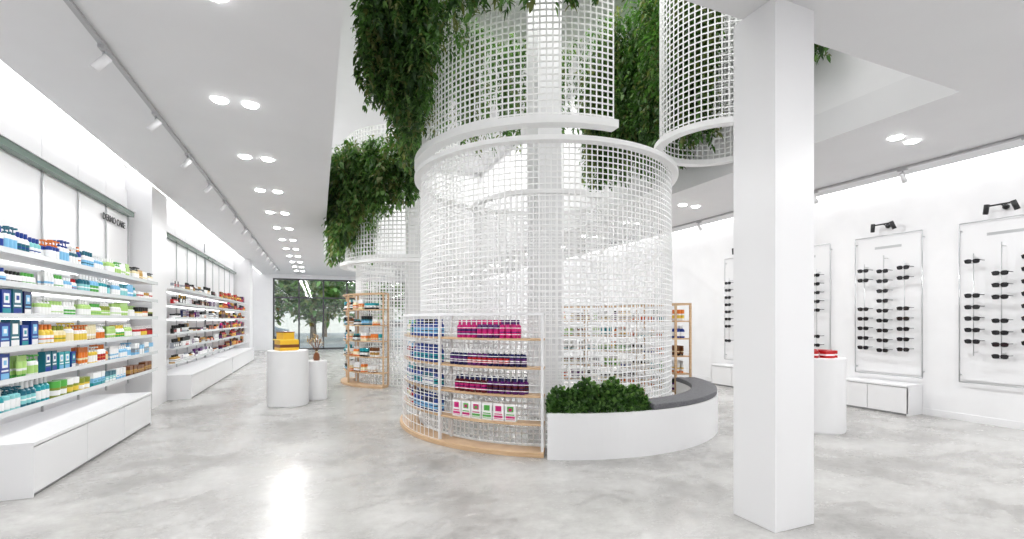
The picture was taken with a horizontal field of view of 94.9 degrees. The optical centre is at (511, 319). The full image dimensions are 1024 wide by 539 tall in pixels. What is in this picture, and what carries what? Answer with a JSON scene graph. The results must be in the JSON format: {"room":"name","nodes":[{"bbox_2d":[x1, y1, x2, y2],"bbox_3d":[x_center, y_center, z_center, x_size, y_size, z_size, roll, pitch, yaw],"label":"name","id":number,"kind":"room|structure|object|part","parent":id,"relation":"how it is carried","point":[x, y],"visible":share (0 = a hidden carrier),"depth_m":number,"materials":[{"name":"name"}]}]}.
{"room":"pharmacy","nodes":[
{"label":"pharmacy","id":0,"kind":"room"},
{"bbox_2d":[0,65,231,394],"bbox_3d":[-6.919,-0.650,9.046,0.200,4.200,28.000,0,0,-22],"label":"wall","id":1,"kind":"structure","parent":0,"point":[17,97],"depth_m":5.89,"materials":[{"name":"paint"}]},
{"bbox_2d":[125,165,166,408],"bbox_3d":[-6.170,-0.550,7.949,0.350,4.000,0.800,0,0,-22],"label":"wall pillar","id":2,"kind":"structure","parent":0,"point":[148,226],"depth_m":7.64,"materials":[{"name":"white paint"}]},
{"bbox_2d":[232,251,252,347],"bbox_3d":[-9.926,-0.550,17.325,0.550,4.000,0.800,0,0,-22],"label":"wall pillar","id":3,"kind":"structure","parent":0,"point":[243,278],"depth_m":17.01,"materials":[{"name":"white paint"}]},
{"bbox_2d":[253,268,474,350],"bbox_3d":[-6.907,-0.650,24.302,11.850,4.200,0.200,0,0,-22],"label":"wall","id":4,"kind":"structure","parent":0,"point":[262,282],"depth_m":22.25,"materials":[{"name":"paint"}]},
{"bbox_2d":[273,278,404,349],"bbox_3d":[-8.351,-0.275,23.674,6.600,3.450,0.100,0,0,-22],"label":"window","id":5,"kind":"structure","parent":4,"relation":"in","point":[274,279],"depth_m":22.98,"materials":[{"name":"grey metal"}]},
{"bbox_2d":[0,0,1023,278],"bbox_3d":[-1.534,-3.950,11.266,11.850,3.500,28.000,0,0,-22],"label":"ceiling","id":6,"kind":"structure","parent":0,"point":[948,75],"depth_m":5.10,"materials":[{"name":"paint"}]},
{"bbox_2d":[63,0,279,271],"bbox_3d":[-5.381,-2.083,8.869,0.139,0.226,25.500,0,0,-22],"label":"track light","id":7,"kind":"object","parent":6,"relation":"attached to","point":[107,57],"visible":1,"depth_m":4.73,"materials":[{"name":"grey metal"}]},
{"bbox_2d":[209,95,229,103],"bbox_3d":[-2.892,-2.188,4.648,0.171,0.023,0.177,0,0,-22],"label":"recessed light","id":8,"kind":"object","parent":6,"relation":"in","point":[218,99],"depth_m":4.66,"materials":[{"name":"white paint"}]},
{"bbox_2d":[213,0,229,2],"bbox_3d":[-1.980,-2.188,3.203,0.101,0.023,0.047,0,0,-22],"label":"recessed light","id":9,"kind":"object","parent":6,"relation":"in","point":[221,1],"depth_m":3.22,"materials":[{"name":"white paint"}]},
{"bbox_2d":[237,154,252,158],"bbox_3d":[-3.554,-2.188,6.259,0.174,0.023,0.185,0,0,-22],"label":"recessed light","id":10,"kind":"object","parent":6,"relation":"in","point":[244,156],"depth_m":6.28,"materials":[{"name":"white paint"}]},
{"bbox_2d":[240,100,259,108],"bbox_3d":[-2.645,-2.188,4.750,0.168,0.023,0.185,0,0,-22],"label":"recessed light","id":11,"kind":"object","parent":6,"relation":"in","point":[245,103],"depth_m":4.76,"materials":[{"name":"white paint"}]},
{"bbox_2d":[260,157,274,161],"bbox_3d":[-3.311,-2.188,6.369,0.171,0.023,0.189,0,0,-22],"label":"recessed light","id":12,"kind":"object","parent":6,"relation":"in","point":[268,159],"depth_m":6.39,"materials":[{"name":"white paint"}]},
{"bbox_2d":[0,60,1023,274],"bbox_3d":[-1.529,-2.215,11.268,10.820,0.030,28.000,0,0,-22],"label":"light strip","id":13,"kind":"object","parent":6,"relation":"attached to","point":[1,62],"visible":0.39,"depth_m":6.14,"materials":[{"name":"white plastic"}]},
{"bbox_2d":[350,0,830,191],"bbox_3d":[0.675,-3.836,7.311,6.131,3.271,4.888,0,0,-5],"label":"foliage","id":14,"kind":"object","parent":6,"relation":"hanging from","point":[396,40],"visible":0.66,"depth_m":6.82,"materials":[{"name":"green plant"}]},
{"bbox_2d":[672,211,732,230],"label":"track light","id":15,"kind":"object","parent":6,"relation":"attached to","point":[698,221],"depth_m":10.32,"materials":[{"name":"grey metal"}]},
{"bbox_2d":[887,134,920,143],"bbox_3d":[4.733,-2.188,5.664,0.501,0.023,0.172,0,0,-22],"label":"recessed light","id":16,"kind":"object","parent":6,"relation":"in","point":[896,137],"depth_m":5.69,"materials":[{"name":"white paint"}]},
{"bbox_2d":[814,135,1023,203],"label":"track light","id":17,"kind":"object","parent":6,"relation":"attached to","point":[902,176],"depth_m":6.65,"materials":[{"name":"grey metal"}]},
{"bbox_2d":[0,346,1023,538],"bbox_3d":[-1.534,1.500,11.266,11.850,0.100,28.400,0,0,-22],"label":"floor","id":18,"kind":"structure","parent":0,"point":[220,462],"depth_m":4.14,"materials":[{"name":"concrete"}]},
{"bbox_2d":[0,105,157,500],"bbox_3d":[-5.016,-0.300,5.628,0.705,3.500,4.190,0,0,-22],"label":"shelving unit","id":19,"kind":"object","parent":18,"relation":"on","point":[66,276],"visible":1,"depth_m":5.01,"materials":[{"name":"white paint"}]},
{"bbox_3d":[-5.268,-0.525,5.524,0.160,3.050,4.170,0,0,-22],"label":"panel","id":20,"kind":"part","parent":19,"relation":"part of","materials":[{"name":"white paint"}]},
{"bbox_2d":[167,218,231,399],"bbox_3d":[-7.030,-0.300,10.515,0.705,3.500,4.420,0,0,-22],"label":"shelving unit","id":21,"kind":"object","parent":18,"relation":"on","point":[189,373],"visible":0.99,"depth_m":10.09,"materials":[{"name":"white paint"}]},
{"bbox_3d":[-7.282,-0.525,10.411,0.160,3.050,4.400,0,0,-22],"label":"panel","id":22,"kind":"part","parent":21,"relation":"part of","materials":[{"name":"white paint"}]},
{"bbox_2d":[204,243,253,372],"bbox_3d":[-8.792,-0.300,14.791,0.705,3.500,4.570,0,0,-22],"label":"shelving unit","id":23,"kind":"object","parent":18,"relation":"on","point":[219,270],"visible":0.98,"depth_m":14.16,"materials":[{"name":"white paint"}]},
{"bbox_3d":[-9.044,-0.525,14.687,0.160,3.050,4.550,0,0,-22],"label":"panel","id":24,"kind":"part","parent":23,"relation":"part of","materials":[{"name":"white paint"}]},
{"bbox_2d":[267,349,308,407],"bbox_3d":[-3.835,0.983,8.046,0.650,0.935,0.650,0,0,-22],"label":"pedestal","id":25,"kind":"object","parent":18,"relation":"on","point":[287,371],"visible":0.91,"depth_m":7.77,"materials":[{"name":"white paint"}]},
{"bbox_2d":[273,331,298,350],"bbox_3d":[-3.872,0.356,8.044,0.324,0.315,0.338,0,0,-42],"label":"gift boxes","id":26,"kind":"object","parent":25,"relation":"on","point":[285,341],"visible":0.97,"depth_m":7.95,"materials":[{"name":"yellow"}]},
{"bbox_2d":[309,360,326,400],"bbox_3d":[-3.579,1.095,8.605,0.370,0.710,0.370,0,0,-22],"label":"pedestal","id":27,"kind":"object","parent":18,"relation":"on","point":[317,369],"visible":0.69,"depth_m":8.45,"materials":[{"name":"white paint"}]},
{"bbox_2d":[307,334,323,360],"bbox_3d":[-3.620,0.492,8.612,0.326,0.493,0.349,0,0,-22],"label":"vase","id":28,"kind":"object","parent":27,"relation":"on","point":[316,356],"visible":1,"depth_m":8.57,"materials":[{"name":"brown"}]},
{"bbox_2d":[341,293,388,388],"bbox_3d":[-3.464,0.435,10.646,0.610,2.030,2.115,0,0,-40],"label":"gondola","id":29,"kind":"object","parent":18,"relation":"on","point":[355,305],"visible":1,"depth_m":10.20,"materials":[{"name":"brown wood"}]},
{"bbox_2d":[340,124,474,385],"bbox_3d":[-2.538,-2.050,11.434,3.198,7.000,3.198,0,0,5],"label":"installation","id":30,"kind":"object","parent":18,"relation":"on","point":[411,257],"visible":0.34,"depth_m":10.39,"materials":[{"name":"white metal"}]},
{"bbox_2d":[321,129,421,267],"bbox_3d":[-3.468,-2.644,10.850,1.972,2.741,4.428,0,0,-33],"label":"foliage","id":31,"kind":"object","parent":30,"relation":"hanging from","point":[357,181],"visible":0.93,"depth_m":9.69,"materials":[{"name":"green plant"}]},
{"bbox_2d":[400,312,544,457],"bbox_3d":[-0.757,0.685,5.846,0.705,1.530,2.827,0,0,-44],"label":"display shelf","id":32,"kind":"object","parent":18,"relation":"on","point":[429,402],"visible":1,"depth_m":5.34,"materials":[{"name":"brown wood"}]},
{"bbox_2d":[414,0,741,447],"bbox_3d":[0.911,-2.050,7.051,4.521,6.997,4.383,0,0,-22],"label":"installation","id":33,"kind":"object","parent":18,"relation":"on","point":[544,119],"visible":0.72,"depth_m":5.78,"materials":[{"name":"white metal"}]},
{"bbox_2d":[564,303,691,394],"bbox_3d":[1.737,0.590,8.662,3.250,1.720,0.911,0,0,37],"label":"gondola","id":34,"kind":"object","parent":18,"relation":"on","point":[678,333],"visible":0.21,"depth_m":8.32,"materials":[{"name":"brown wood"}]},
{"bbox_2d":[545,376,717,459],"bbox_3d":[1.882,1.021,5.932,1.087,0.858,3.644,0,0,44],"label":"bench","id":35,"kind":"object","parent":18,"relation":"on","point":[622,422],"visible":1,"depth_m":4.99,"materials":[{"name":"white paint"}]},
{"bbox_2d":[648,377,716,409],"bbox_3d":[2.309,0.938,6.210,0.716,0.065,2.771,0,0,30],"label":"seat cushion","id":36,"kind":"object","parent":35,"relation":"on","point":[701,392],"depth_m":5.56,"materials":[{"name":"grey fabric"}]},
{"bbox_2d":[641,260,672,375],"bbox_3d":[3.654,-0.025,11.906,1.030,2.950,0.030,0,0,-22],"label":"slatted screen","id":37,"kind":"object","parent":18,"relation":"on","point":[641,260],"visible":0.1,"depth_m":11.93,"materials":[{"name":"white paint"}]},
{"bbox_2d":[711,363,732,386],"bbox_3d":[4.887,1.220,10.180,0.395,0.460,1.100,0,0,-22],"label":"storage bench","id":38,"kind":"object","parent":18,"relation":"on","point":[721,373],"visible":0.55,"depth_m":10.35,"materials":[{"name":"white paint"}]},
{"bbox_2d":[733,0,813,532],"bbox_3d":[1.902,-0.375,3.429,0.390,3.650,0.350,0,0,-22],"label":"structural column","id":39,"kind":"structure","parent":18,"relation":"on","point":[773,46],"depth_m":3.29,"materials":[{"name":"white paint"}]},
{"bbox_2d":[814,356,845,434],"bbox_3d":[4.039,0.970,6.261,0.680,0.960,0.680,0,0,-22],"label":"pedestal","id":40,"kind":"object","parent":18,"relation":"on","point":[829,373],"visible":0.49,"depth_m":5.94,"materials":[{"name":"white paint"}]},
{"bbox_2d":[814,349,837,357],"bbox_3d":[4.036,0.444,6.261,0.487,0.090,0.499,0,0,-22],"label":"product boxes","id":41,"kind":"object","parent":40,"relation":"on","point":[823,353],"visible":0.57,"depth_m":6.06,"materials":[{"name":"red"}]},
{"bbox_2d":[846,376,921,415],"bbox_3d":[5.920,1.220,7.675,0.395,0.460,1.120,0,0,-22],"label":"storage bench","id":42,"kind":"object","parent":18,"relation":"on","point":[901,398],"visible":0.72,"depth_m":7.38,"materials":[{"name":"white paint"}]},
{"bbox_2d":[485,147,1023,421],"bbox_3d":[3.852,-0.650,13.485,0.200,4.200,28.000,0,0,-22],"label":"wall","id":43,"kind":"structure","parent":0,"point":[936,201],"depth_m":7.64,"materials":[{"name":"paint"}]},
{"bbox_2d":[724,258,732,359],"bbox_3d":[4.992,-0.245,10.229,0.173,2.286,0.989,0,0,-22],"label":"display panel","id":44,"kind":"object","parent":43,"relation":"attached to","point":[729,283],"visible":0.34,"depth_m":10.58,"materials":[{"name":"white paint"}]},
{"bbox_2d":[485,344,1023,429],"bbox_3d":[3.752,1.400,13.444,0.015,0.100,28.000,0,0,-22],"label":"baseboard","id":45,"kind":"structure","parent":43,"relation":"attached to","point":[925,411],"depth_m":6.73,"materials":[{"name":"white paint"}]},
{"bbox_2d":[814,243,831,349],"bbox_3d":[5.529,-0.245,8.926,0.173,2.286,0.989,0,0,-22],"label":"display panel","id":46,"kind":"object","parent":43,"relation":"attached to","point":[822,255],"visible":0.18,"depth_m":8.63,"materials":[{"name":"white paint"}]},
{"bbox_2d":[870,221,896,232],"bbox_3d":[6.047,-1.510,7.625,0.208,0.143,0.377,0,0,-22],"label":"wall spotlight","id":47,"kind":"object","parent":43,"relation":"attached to","point":[891,224],"visible":1,"depth_m":7.63,"materials":[{"name":"black metal"}]},
{"bbox_2d":[855,229,924,378],"bbox_3d":[6.063,-0.245,7.631,0.173,2.286,0.989,0,0,-22],"label":"display panel","id":48,"kind":"object","parent":43,"relation":"attached to","point":[890,269],"visible":1,"depth_m":7.61,"materials":[{"name":"white paint"}]},
{"bbox_2d":[958,214,1023,387],"bbox_3d":[6.604,-0.245,6.318,0.173,2.286,0.989,0,0,-22],"label":"display panel","id":49,"kind":"object","parent":43,"relation":"attached to","point":[993,252],"visible":1,"depth_m":6.45,"materials":[{"name":"white paint"}]},
{"bbox_2d":[983,199,1019,214],"bbox_3d":[6.588,-1.510,6.312,0.208,0.143,0.377,0,0,-22],"label":"wall spotlight","id":50,"kind":"object","parent":43,"relation":"attached to","point":[1014,203],"visible":1,"depth_m":6.32,"materials":[{"name":"black metal"}]},
{"label":"outside","id":51,"kind":"structure","parent":0,"visible":0},
{"bbox_2d":[294,333,402,347],"bbox_3d":[-16.374,1.520,52.848,90.000,0.100,59.800,0,0,-22],"label":"ground","id":52,"kind":"structure","parent":51,"point":[332,339],"depth_m":32.13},
{"bbox_2d":[275,326,288,338],"bbox_3d":[-14.356,0.734,25.450,4.250,1.469,1.840,0,0,-22],"label":"parked car","id":53,"kind":"object","parent":52,"relation":"on","point":[277,329],"visible":0.03,"depth_m":25.31,"materials":[{"name":"grey"}]},
{"bbox_2d":[275,280,301,325],"bbox_3d":[-16.174,-1.483,30.135,5.217,5.906,5.178,0,0,-22],"label":"street tree","id":54,"kind":"object","parent":52,"relation":"on","point":[277,308],"visible":0.08,"depth_m":29.67,"materials":[{"name":"green plant"}]},
{"bbox_2d":[275,280,350,342],"bbox_3d":[-12.841,-1.239,30.402,4.762,5.418,4.682,0,0,-22],"label":"street tree","id":55,"kind":"object","parent":52,"relation":"on","point":[311,305],"visible":0.6,"depth_m":29.75,"materials":[{"name":"green plant"}]},
{"bbox_2d":[283,281,355,336],"bbox_3d":[-16.383,-2.750,40.838,7.456,8.440,7.737,0,0,-22],"label":"street tree","id":56,"kind":"object","parent":52,"relation":"on","point":[339,315],"visible":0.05,"depth_m":40.75,"materials":[{"name":"green plant"}]},
{"bbox_2d":[275,280,404,332],"bbox_3d":[-20.172,-4.040,55.501,65.000,11.020,2.000,0,0,-22],"label":"facade","id":57,"kind":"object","parent":52,"relation":"on","point":[335,326],"visible":0.11,"depth_m":53.59,"materials":[{"name":"stone"}]},
{"bbox_2d":[324,281,396,321],"bbox_3d":[-10.299,-1.545,32.442,5.216,6.030,5.338,0,0,-22],"label":"street tree","id":58,"kind":"object","parent":52,"relation":"on","point":[351,291],"visible":0.12,"depth_m":31.42,"materials":[{"name":"green plant"}]},
{"bbox_2d":[361,320,402,345],"bbox_3d":[-7.145,0.734,28.422,4.250,1.469,1.840,0,0,-22],"label":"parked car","id":59,"kind":"object","parent":52,"relation":"on","point":[366,329],"visible":0.09,"depth_m":27.56,"materials":[{"name":"white"}]},
{"bbox_2d":[390,283,404,318],"bbox_3d":[-6.502,-1.465,34.119,5.320,5.870,5.289,0,0,-22],"label":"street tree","id":60,"kind":"object","parent":52,"relation":"on","point":[392,283],"visible":0.03,"depth_m":33.34,"materials":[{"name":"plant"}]}
]}

